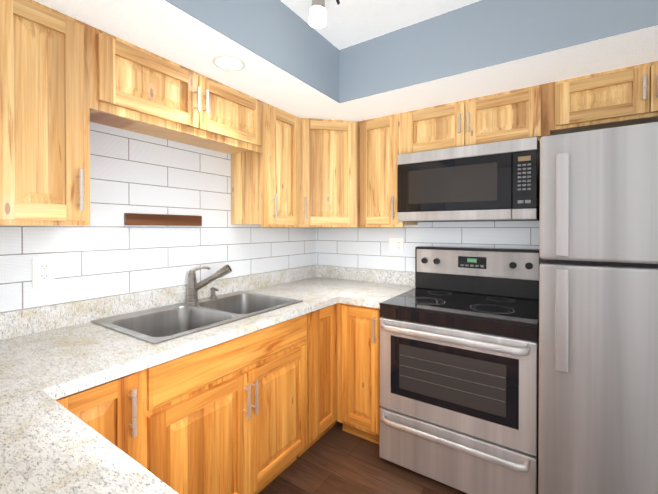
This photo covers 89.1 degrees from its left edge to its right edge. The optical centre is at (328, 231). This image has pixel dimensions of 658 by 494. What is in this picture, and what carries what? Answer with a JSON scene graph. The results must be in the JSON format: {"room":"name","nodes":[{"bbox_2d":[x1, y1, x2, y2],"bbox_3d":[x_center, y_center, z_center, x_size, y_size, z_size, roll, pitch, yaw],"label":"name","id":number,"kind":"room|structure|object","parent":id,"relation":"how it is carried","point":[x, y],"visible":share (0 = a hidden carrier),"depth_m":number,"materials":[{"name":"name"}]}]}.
{"room":"kitchen","nodes":[
{"label":"kitchen","id":0,"kind":"room"},
{"bbox_2d":[258,422,466,493],"bbox_3d":[-0.070,1.362,-0.159,3.800,0.050,5.400,0,1,34],"label":"floor","id":1,"kind":"structure","parent":0,"point":[335,459],"depth_m":1.82,"materials":[{"name":"brown wood"}]},
{"bbox_2d":[56,365,155,475],"bbox_3d":[-1.029,0.889,1.073,0.629,0.876,0.568,0,1,34],"label":"base cabinet","id":2,"kind":"object","parent":1,"relation":"on","point":[122,410],"depth_m":1.06,"materials":[{"name":"brown wood"}]},
{"bbox_2d":[0,381,178,493],"bbox_3d":[-0.342,0.439,0.181,1.438,0.038,0.700,0,1,34],"label":"countertop","id":3,"kind":"structure","parent":2,"relation":"on","point":[45,448],"depth_m":0.62,"materials":[{"name":"stone"}]},
{"bbox_2d":[0,268,387,396],"bbox_3d":[-0.628,0.377,1.641,0.660,0.140,2.811,0,1,34],"label":"countertop","id":4,"kind":"structure","parent":2,"relation":"on","point":[50,355],"depth_m":1.35,"materials":[{"name":"stone"}]},
{"bbox_2d":[91,291,302,343],"bbox_3d":[-0.615,0.505,1.730,0.536,0.208,0.875,0,1,34],"label":"sink","id":5,"kind":"object","parent":4,"relation":"in","point":[157,325],"visible":0.56,"depth_m":1.73,"materials":[{"name":"metal"}]},
{"bbox_2d":[186,264,231,303],"bbox_3d":[-0.682,0.293,1.904,0.197,0.212,0.197,0,1,34],"label":"faucet","id":6,"kind":"object","parent":4,"relation":"on","point":[193,286],"visible":1,"depth_m":1.89,"materials":[{"name":"silver metal"}]},
{"bbox_2d":[156,311,315,493],"bbox_3d":[-0.620,0.885,1.685,0.629,0.876,0.976,0,1,34],"label":"base cabinet","id":7,"kind":"object","parent":1,"relation":"on","point":[254,412],"depth_m":1.46,"materials":[{"name":"brown wood"}]},
{"bbox_2d":[316,304,337,440],"bbox_3d":[-0.120,0.879,2.433,0.629,0.876,0.936,0,1,34],"label":"base cabinet","id":8,"kind":"object","parent":1,"relation":"on","point":[326,317],"depth_m":2.03,"materials":[{"name":"brown wood"}]},
{"bbox_2d":[268,265,364,276],"bbox_3d":[-0.053,0.370,2.555,0.480,0.140,0.652,0,1,34],"label":"backsplash","id":9,"kind":"structure","parent":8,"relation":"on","point":[316,270],"depth_m":2.86,"materials":[{"name":"stone"}]},
{"bbox_2d":[336,303,380,444],"bbox_3d":[0.342,0.880,2.286,0.340,0.876,0.668,0,1,34],"label":"base cabinet","id":10,"kind":"object","parent":1,"relation":"on","point":[358,372],"visible":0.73,"depth_m":2.05,"materials":[{"name":"brown wood"}]},
{"bbox_2d":[376,272,415,308],"bbox_3d":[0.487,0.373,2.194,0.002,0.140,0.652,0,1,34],"label":"countertop","id":11,"kind":"structure","parent":10,"relation":"on","point":[391,287],"depth_m":2.46,"materials":[{"name":"stone"}]},
{"bbox_2d":[379,246,539,493],"bbox_3d":[0.765,0.715,1.924,0.759,1.212,0.740,0,1,34],"label":"range","id":12,"kind":"object","parent":1,"relation":"on","point":[459,367],"visible":0.98,"depth_m":1.69,"materials":[{"name":"grey metal"}]},
{"bbox_2d":[538,122,657,493],"bbox_3d":[1.391,0.457,1.467,0.776,1.735,0.802,0,1,34],"label":"refrigerator","id":13,"kind":"object","parent":1,"relation":"on","point":[598,334],"visible":1,"depth_m":1.28,"materials":[{"name":"grey metal"}]},
{"bbox_2d":[280,0,480,49],"bbox_3d":[0.750,-1.135,1.049,3.800,0.060,2.450,0,1,34],"label":"ceiling","id":14,"kind":"structure","parent":0,"point":[349,23],"depth_m":1.71,"materials":[{"name":"white paint"}]},
{"bbox_2d":[34,0,338,114],"bbox_3d":[-0.876,-0.944,1.251,0.673,0.326,2.377,0,1,34],"label":"ceiling soffit","id":15,"kind":"object","parent":14,"relation":"attached to","point":[288,56],"depth_m":1.49,"materials":[{"name":"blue paint"}]},
{"bbox_2d":[212,55,245,70],"bbox_3d":[-0.465,-0.781,1.556,0.152,0.001,0.152,0,1,34],"label":"recessed light","id":16,"kind":"object","parent":15,"relation":"in","point":[228,63],"visible":1,"depth_m":1.55,"materials":[{"name":"white plastic"}]},
{"bbox_2d":[309,0,339,27],"bbox_3d":[-0.033,-0.996,0.951,0.166,0.217,1.054,0,0,0],"label":"spotlight fixture","id":17,"kind":"object","parent":14,"relation":"attached to","point":[317,17],"visible":1,"depth_m":1.41,"materials":[{"name":"silver metal"}]},
{"bbox_2d":[295,0,657,120],"bbox_3d":[0.739,-0.950,2.006,2.520,0.326,0.673,0,1,34],"label":"ceiling soffit","id":18,"kind":"structure","parent":0,"point":[481,48],"depth_m":1.64,"materials":[{"name":"blue paint"}]},
{"bbox_3d":[1.403,0.104,2.035,3.800,2.433,0.100,0,1,34],"label":"wall","id":19,"kind":"structure","parent":0,"visible":0},
{"bbox_2d":[359,113,417,226],"bbox_3d":[0.429,-0.420,2.419,0.330,0.741,0.316,0,1,34],"label":"upper cabinet","id":20,"kind":"object","parent":19,"relation":"attached to","point":[380,138],"depth_m":2.29,"materials":[{"name":"brown wood"}]},
{"bbox_2d":[316,214,539,271],"bbox_3d":[0.592,0.094,2.512,1.706,0.411,0.008,0,1,34],"label":"wall tile","id":21,"kind":"structure","parent":19,"relation":"attached to","point":[366,248],"depth_m":2.50,"materials":[{"name":"white tile"}]},
{"bbox_2d":[389,238,403,253],"bbox_3d":[0.511,0.106,2.552,0.118,0.118,0.010,0,1,34],"label":"electrical outlet","id":22,"kind":"object","parent":21,"relation":"attached to","point":[396,245],"visible":1,"depth_m":2.55,"materials":[{"name":"white plastic"}]},
{"bbox_2d":[403,82,554,153],"bbox_3d":[0.904,-0.639,2.100,0.812,0.299,0.316,0,1,34],"label":"upper cabinet","id":23,"kind":"object","parent":19,"relation":"attached to","point":[528,112],"depth_m":1.92,"materials":[{"name":"brown wood"}]},
{"bbox_2d":[397,137,539,221],"bbox_3d":[0.858,-0.277,2.082,0.755,0.422,0.402,0,1,34],"label":"microwave","id":24,"kind":"object","parent":23,"relation":"attached to","point":[496,181],"visible":1,"depth_m":1.88,"materials":[{"name":"grey metal"}]},
{"bbox_2d":[555,61,657,134],"bbox_3d":[1.546,-0.658,1.671,0.794,0.253,0.316,0,1,34],"label":"upper cabinet","id":25,"kind":"object","parent":19,"relation":"attached to","point":[624,96],"depth_m":1.62,"materials":[{"name":"brown wood"}]},
{"bbox_3d":[-1.608,0.112,0.860,0.100,2.433,5.200,0,1,34],"label":"wall","id":26,"kind":"structure","parent":0,"visible":0},
{"bbox_2d":[0,0,23,223],"bbox_3d":[-1.329,-0.408,0.881,0.316,0.741,0.672,0,1,34],"label":"upper cabinet","id":27,"kind":"object","parent":26,"relation":"attached to","point":[11,178],"depth_m":1.07,"materials":[{"name":"brown wood"}]},
{"bbox_2d":[20,0,99,223],"bbox_3d":[-1.118,-0.411,1.196,0.316,0.741,0.354,0,1,34],"label":"upper cabinet","id":28,"kind":"object","parent":26,"relation":"attached to","point":[65,80],"depth_m":1.17,"materials":[{"name":"brown wood"}]},
{"bbox_2d":[0,122,315,311],"bbox_3d":[-0.966,-0.239,1.721,0.008,1.089,3.050,0,1,34],"label":"wall tile","id":29,"kind":"structure","parent":26,"relation":"attached to","point":[107,252],"depth_m":1.72,"materials":[{"name":"white tile"}]},
{"bbox_2d":[32,257,54,286],"bbox_3d":[-1.180,0.165,1.384,0.008,0.118,0.074,0,1,34],"label":"electrical outlet","id":30,"kind":"object","parent":29,"relation":"attached to","point":[43,271],"visible":1,"depth_m":1.38,"materials":[{"name":"white plastic"}]},
{"bbox_2d":[124,213,201,225],"bbox_3d":[-0.882,-0.063,1.817,0.022,0.059,0.426,0,1,34],"label":"rail","id":31,"kind":"object","parent":29,"relation":"attached to","point":[156,219],"visible":0.98,"depth_m":1.78,"materials":[{"name":"brown wood"}]},
{"bbox_2d":[100,30,263,155],"bbox_3d":[-0.766,-0.644,1.721,0.316,0.283,0.914,0,1,34],"label":"upper cabinet","id":32,"kind":"object","parent":26,"relation":"attached to","point":[142,91],"depth_m":1.56,"materials":[{"name":"brown wood"}]},
{"bbox_2d":[231,102,299,227],"bbox_3d":[-0.382,-0.419,2.255,0.363,0.741,0.397,0,1,34],"label":"upper cabinet","id":33,"kind":"object","parent":26,"relation":"attached to","point":[265,186],"depth_m":2.12,"materials":[{"name":"brown wood"}]},
{"bbox_2d":[300,118,376,227],"bbox_3d":[-0.058,-0.412,2.530,0.596,0.759,0.674,0,1,34],"label":"upper cabinet","id":34,"kind":"object","parent":26,"relation":"attached to","point":[329,149],"depth_m":2.34,"materials":[{"name":"brown wood"}]}
]}

